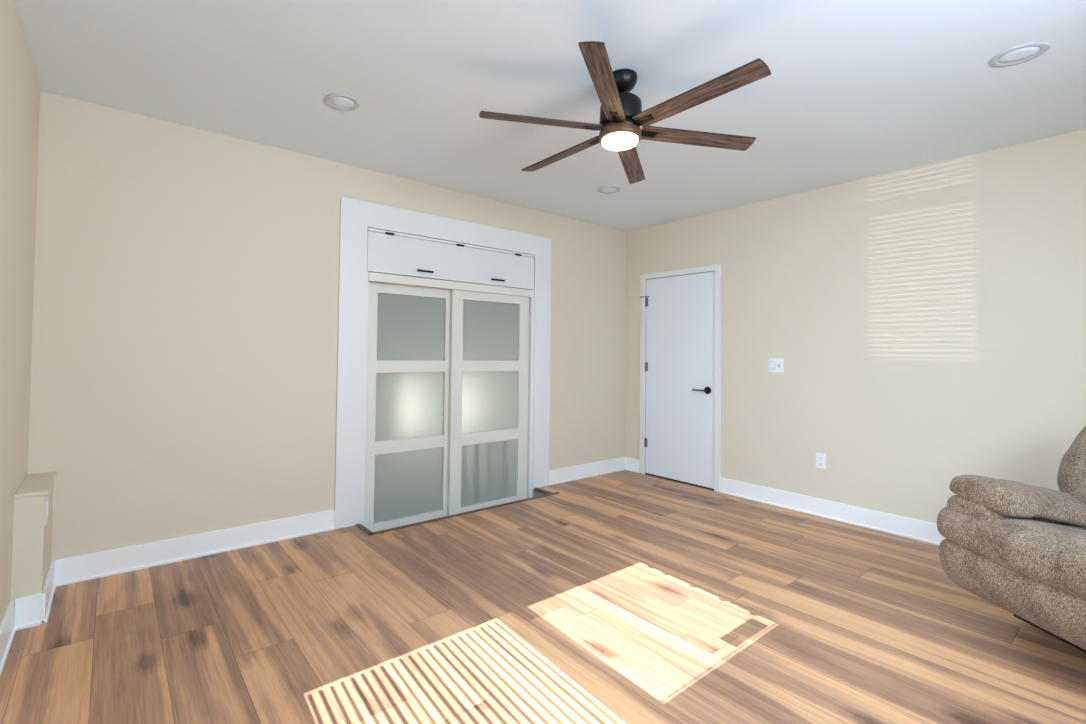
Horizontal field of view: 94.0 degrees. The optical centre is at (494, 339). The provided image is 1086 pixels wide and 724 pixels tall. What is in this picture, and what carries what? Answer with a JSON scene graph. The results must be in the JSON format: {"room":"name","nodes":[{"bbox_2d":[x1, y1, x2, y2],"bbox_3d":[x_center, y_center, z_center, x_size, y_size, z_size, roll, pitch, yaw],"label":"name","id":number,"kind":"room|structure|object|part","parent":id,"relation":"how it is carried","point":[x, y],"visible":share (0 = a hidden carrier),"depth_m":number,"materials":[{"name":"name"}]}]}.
{"room":"living room","nodes":[
{"label":"living room","id":0,"kind":"room"},
{"bbox_2d":[0,0,39,624],"bbox_3d":[-1.020,-0.021,0.718,0.120,2.520,4.420,2,-2,-37],"label":"wall","id":1,"kind":"structure","parent":0,"point":[19,87],"depth_m":2.03,"materials":[{"name":"beige paint"}]},
{"bbox_2d":[0,561,55,676],"bbox_3d":[-0.974,1.156,0.804,0.131,0.132,4.286,2,-2,-37],"label":"baseboard","id":2,"kind":"structure","parent":1,"relation":"attached to","point":[29,611],"depth_m":2.17,"materials":[{"name":"white paint"}]},
{"bbox_2d":[11,472,56,607],"bbox_3d":[-2.144,0.954,2.355,0.111,0.577,0.433,2,-2,-37],"label":"wall ledge","id":3,"kind":"object","parent":1,"relation":"attached to","point":[32,539],"visible":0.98,"depth_m":2.20,"materials":[{"name":"beige paint"}]},
{"bbox_2d":[44,494,48,524],"bbox_3d":[-2.010,0.755,2.264,0.008,0.132,0.072,2,-2,-37],"label":"cover plate","id":4,"kind":"object","parent":3,"relation":"attached to","point":[47,495],"visible":0.88,"depth_m":2.24,"materials":[{"name":"white plastic"}]},
{"bbox_2d":[27,91,625,559],"bbox_3d":[-0.507,0.124,3.966,4.866,2.650,0.140,2,-2,-37],"label":"wall","id":5,"kind":"structure","parent":0,"point":[183,382],"depth_m":2.98,"materials":[{"name":"beige paint"}]},
{"bbox_2d":[51,457,624,586],"bbox_3d":[-0.435,1.233,3.910,4.527,0.132,0.032,2,-2,-37],"label":"baseboard","id":6,"kind":"structure","parent":5,"relation":"attached to","point":[69,570],"depth_m":2.96,"materials":[{"name":"white paint"}]},
{"bbox_2d":[334,197,550,528],"bbox_3d":[-0.326,0.248,4.091,1.978,2.413,0.158,2,-2,-37],"label":"trim","id":7,"kind":"structure","parent":5,"relation":"attached to","point":[356,216],"depth_m":3.56,"materials":[{"name":"white paint"}]},
{"bbox_2d":[367,228,533,289],"bbox_3d":[-0.304,-0.625,4.095,1.576,0.310,0.156,2,-2,-37],"label":"hatch","id":8,"kind":"object","parent":5,"relation":"attached to","point":[388,252],"visible":1,"depth_m":3.97,"materials":[{"name":"white paint"}]},
{"bbox_3d":[-0.529,-0.523,3.842,0.136,0.015,0.027,2,-2,-37],"label":"handle","id":9,"kind":"part","parent":8,"relation":"part of","materials":[{"name":"black metal"}]},
{"bbox_3d":[-0.276,-0.770,4.064,1.576,0.021,0.018,2,-2,-37],"label":"hinge rail","id":10,"kind":"part","parent":8,"relation":"part of","materials":[{"name":"white paint"}]},
{"bbox_2d":[369,272,531,296],"bbox_3d":[-0.314,-0.434,4.089,1.539,0.064,0.130,2,-2,-37],"label":"door track","id":11,"kind":"object","parent":5,"relation":"attached to","point":[375,277],"visible":0.98,"depth_m":3.96,"materials":[{"name":"white wood"}]},
{"bbox_2d":[364,281,450,531],"bbox_3d":[-0.643,0.499,3.862,0.780,1.877,0.035,2,-2,-37],"label":"sliding door","id":12,"kind":"structure","parent":11,"relation":"attached to","point":[408,340],"depth_m":3.84,"materials":[{"name":"white"}]},
{"bbox_3d":[-0.654,1.391,3.842,0.586,0.092,0.033,2,-2,-37],"label":"rail","id":13,"kind":"part","parent":12,"relation":"part of","materials":[{"name":"white"}]},
{"bbox_3d":[-0.654,1.095,3.854,0.592,0.508,0.005,2,-2,-37],"label":"frosted pane","id":14,"kind":"part","parent":12,"relation":"part of","materials":[{"name":"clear glass"}]},
{"bbox_3d":[-0.646,0.797,3.855,0.586,0.097,0.033,2,-2,-37],"label":"rail","id":15,"kind":"part","parent":12,"relation":"part of","materials":[{"name":"white wood"}]},
{"bbox_3d":[-0.647,0.498,3.868,0.592,0.508,0.005,2,-2,-37],"label":"frosted pane","id":16,"kind":"part","parent":12,"relation":"part of","materials":[{"name":"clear glass"}]},
{"bbox_3d":[-0.639,0.202,3.869,0.586,0.093,0.033,2,-2,-37],"label":"rail","id":17,"kind":"part","parent":12,"relation":"part of","materials":[{"name":"white wood"}]},
{"bbox_3d":[-0.639,-0.092,3.881,0.592,0.504,0.005,2,-2,-37],"label":"frosted pane","id":18,"kind":"part","parent":12,"relation":"part of","materials":[{"name":"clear glass"}]},
{"bbox_3d":[-0.631,-0.390,3.882,0.586,0.099,0.033,2,-2,-37],"label":"rail","id":19,"kind":"part","parent":12,"relation":"part of","materials":[{"name":"white wood"}]},
{"bbox_2d":[447,289,528,515],"bbox_3d":[-0.034,0.516,4.269,0.808,1.877,0.035,2,-2,-37],"label":"sliding door","id":20,"kind":"structure","parent":11,"relation":"attached to","point":[488,427],"depth_m":4.25,"materials":[{"name":"white wood"}]},
{"bbox_3d":[-0.047,1.112,4.261,0.606,0.508,0.005,2,-2,-37],"label":"frosted pane","id":21,"kind":"part","parent":20,"relation":"part of","materials":[{"name":"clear glass"}]},
{"bbox_3d":[-0.046,1.408,4.248,0.600,0.092,0.033,2,-2,-37],"label":"rail","id":22,"kind":"part","parent":20,"relation":"part of","materials":[{"name":"white"}]},
{"bbox_3d":[-0.039,0.814,4.262,0.600,0.097,0.033,2,-2,-37],"label":"rail","id":23,"kind":"part","parent":20,"relation":"part of","materials":[{"name":"white wood"}]},
{"bbox_3d":[-0.039,0.515,4.274,0.606,0.508,0.005,2,-2,-37],"label":"frosted pane","id":24,"kind":"part","parent":20,"relation":"part of","materials":[{"name":"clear glass"}]},
{"bbox_3d":[-0.031,0.219,4.275,0.600,0.093,0.033,2,-2,-37],"label":"rail","id":25,"kind":"part","parent":20,"relation":"part of","materials":[{"name":"white wood"}]},
{"bbox_3d":[-0.032,-0.075,4.287,0.606,0.504,0.005,2,-2,-37],"label":"frosted pane","id":26,"kind":"part","parent":20,"relation":"part of","materials":[{"name":"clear glass"}]},
{"bbox_3d":[-0.024,-0.373,4.289,0.600,0.099,0.033,2,-2,-37],"label":"rail","id":27,"kind":"part","parent":20,"relation":"part of","materials":[{"name":"white wood"}]},
{"bbox_2d":[0,470,1085,723],"bbox_3d":[0.612,1.379,2.439,4.866,0.200,5.220,2,-2,-37],"label":"floor","id":28,"kind":"structure","parent":0,"point":[624,596],"depth_m":2.19,"materials":[{"name":"laminate"}]},
{"bbox_2d":[355,487,558,535],"bbox_3d":[-0.200,1.310,3.920,1.735,0.026,0.244,2,-2,-37],"label":"trim","id":29,"kind":"structure","parent":28,"relation":"on","point":[547,493],"depth_m":3.73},
{"bbox_2d":[937,426,1085,652],"bbox_3d":[2.503,0.777,1.897,0.881,1.028,1.011,1,-1,0],"label":"recliner","id":30,"kind":"object","parent":28,"relation":"on","point":[1020,548],"visible":1,"depth_m":2.09,"materials":[{"name":"brown fabric"}]},
{"bbox_3d":[2.448,0.863,2.255,0.684,0.302,0.233,1,-1,0],"label":"arm panel","id":31,"kind":"part","parent":30,"relation":"part of","materials":[{"name":"brown fabric"}]},
{"bbox_2d":[937,507,1085,600],"bbox_3d":[2.348,0.856,1.896,0.570,0.224,1.007,1,-1,0],"label":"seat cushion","id":32,"kind":"object","parent":30,"relation":"on","point":[1044,557],"depth_m":2.03,"materials":[{"name":"brown fabric"}]},
{"bbox_3d":[2.735,0.572,1.901,0.405,0.612,0.836,1,-1,0],"label":"backrest","id":33,"kind":"part","parent":30,"relation":"part of","materials":[{"name":"brown fabric"}]},
{"bbox_2d":[15,0,1085,231],"bbox_3d":[0.616,-1.279,2.540,4.866,0.120,5.320,2,-2,-37],"label":"ceiling","id":34,"kind":"structure","parent":0,"point":[854,90],"depth_m":2.38,"materials":[{"name":"white paint"}]},
{"bbox_2d":[324,93,359,110],"bbox_3d":[-0.791,-1.232,2.618,0.176,0.006,0.176,2,-2,-37],"label":"recessed light","id":35,"kind":"object","parent":34,"relation":"in","point":[343,102],"visible":1,"depth_m":2.61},
{"bbox_2d":[598,186,620,193],"bbox_3d":[0.900,-1.180,3.965,0.176,0.006,0.176,2,-2,-37],"label":"recessed light","id":36,"kind":"object","parent":34,"relation":"in","point":[606,189],"visible":1,"depth_m":3.95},
{"bbox_2d":[479,41,770,183],"bbox_3d":[0.582,-1.060,2.336,1.173,0.328,1.311,2,-2,-37],"label":"ceiling fan","id":37,"kind":"object","parent":34,"relation":"hanging from","point":[622,116],"visible":1,"depth_m":2.25,"materials":[{"name":"brown wood"}]},
{"bbox_3d":[0.208,-0.992,2.286,0.558,0.007,0.092,3,9,-7],"label":"blade","id":38,"kind":"part","parent":37,"relation":"part of","materials":[{"name":"brown wood"}]},
{"bbox_3d":[0.352,-0.964,2.633,0.092,0.007,0.558,-11,5,-37],"label":"blade","id":39,"kind":"part","parent":37,"relation":"part of","materials":[{"name":"brown wood"}]},
{"bbox_3d":[0.437,-1.000,1.987,0.092,0.007,0.558,15,2,23],"label":"blade","id":40,"kind":"part","parent":37,"relation":"part of","materials":[{"name":"brown wood"}]},
{"bbox_2d":[601,132,638,150],"bbox_3d":[0.578,-0.912,2.330,0.167,0.031,0.167,5,-4,-37],"label":"diffuser","id":41,"kind":"object","parent":37,"relation":"attached to","point":[614,141],"depth_m":2.29,"materials":[{"name":"white glass"}]},
{"bbox_3d":[0.726,-0.944,2.681,0.092,0.007,0.558,-13,-9,21],"label":"blade","id":42,"kind":"part","parent":37,"relation":"part of","materials":[{"name":"brown wood"}]},
{"bbox_3d":[0.954,-0.952,2.381,0.558,0.007,0.092,3,-17,-7],"label":"blade","id":43,"kind":"part","parent":37,"relation":"part of","materials":[{"name":"brown wood"}]},
{"bbox_3d":[0.810,-0.980,2.035,0.092,0.007,0.558,21,-14,-35],"label":"blade","id":44,"kind":"part","parent":37,"relation":"part of","materials":[{"name":"brown wood"}]},
{"bbox_2d":[989,42,1049,66],"bbox_3d":[2.217,-1.205,2.134,0.176,0.006,0.176,2,-2,-37],"label":"recessed light","id":45,"kind":"object","parent":34,"relation":"in","point":[1022,53],"visible":1,"depth_m":2.13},
{"bbox_2d":[625,129,1085,523],"bbox_3d":[2.770,0.092,3.590,0.140,2.520,4.420,2,-2,-37],"label":"wall","id":46,"kind":"structure","parent":0,"point":[927,323],"depth_m":3.46,"materials":[{"name":"beige paint"}]},
{"bbox_2d":[640,271,714,489],"bbox_3d":[1.740,0.366,4.823,0.109,1.962,0.788,2,-2,-37],"label":"door","id":47,"kind":"structure","parent":46,"relation":"in","point":[679,364],"depth_m":4.79,"materials":[{"name":"white paint"}]},
{"bbox_3d":[1.883,0.456,4.587,0.057,0.066,0.158,2,-2,-37],"label":"lever handle","id":48,"kind":"part","parent":47,"relation":"part of","materials":[{"name":"black metal"}]},
{"bbox_2d":[639,264,720,491],"bbox_3d":[1.743,0.338,4.806,0.016,2.018,0.848,2,-2,-37],"label":"trim","id":49,"kind":"structure","parent":46,"relation":"attached to","point":[717,268],"depth_m":4.52,"materials":[{"name":"white paint"}]},
{"bbox_2d":[769,358,783,372],"bbox_3d":[2.285,0.206,4.097,0.016,0.112,0.114,2,-2,-37],"label":"light switch","id":50,"kind":"object","parent":46,"relation":"attached to","point":[775,365],"visible":1,"depth_m":4.09,"materials":[{"name":"white plastic"}]},
{"bbox_2d":[625,457,945,544],"bbox_3d":[2.662,1.264,3.559,0.032,0.132,4.286,2,-2,-37],"label":"baseboard","id":51,"kind":"structure","parent":46,"relation":"attached to","point":[916,529],"depth_m":3.74,"materials":[{"name":"white paint"}]},
{"bbox_2d":[816,453,825,468],"bbox_3d":[2.474,0.916,3.825,0.009,0.114,0.069,2,-2,-37],"label":"wall outlet","id":52,"kind":"object","parent":46,"relation":"attached to","point":[820,457],"visible":1,"depth_m":3.82,"materials":[{"name":"white plastic"}]}
]}

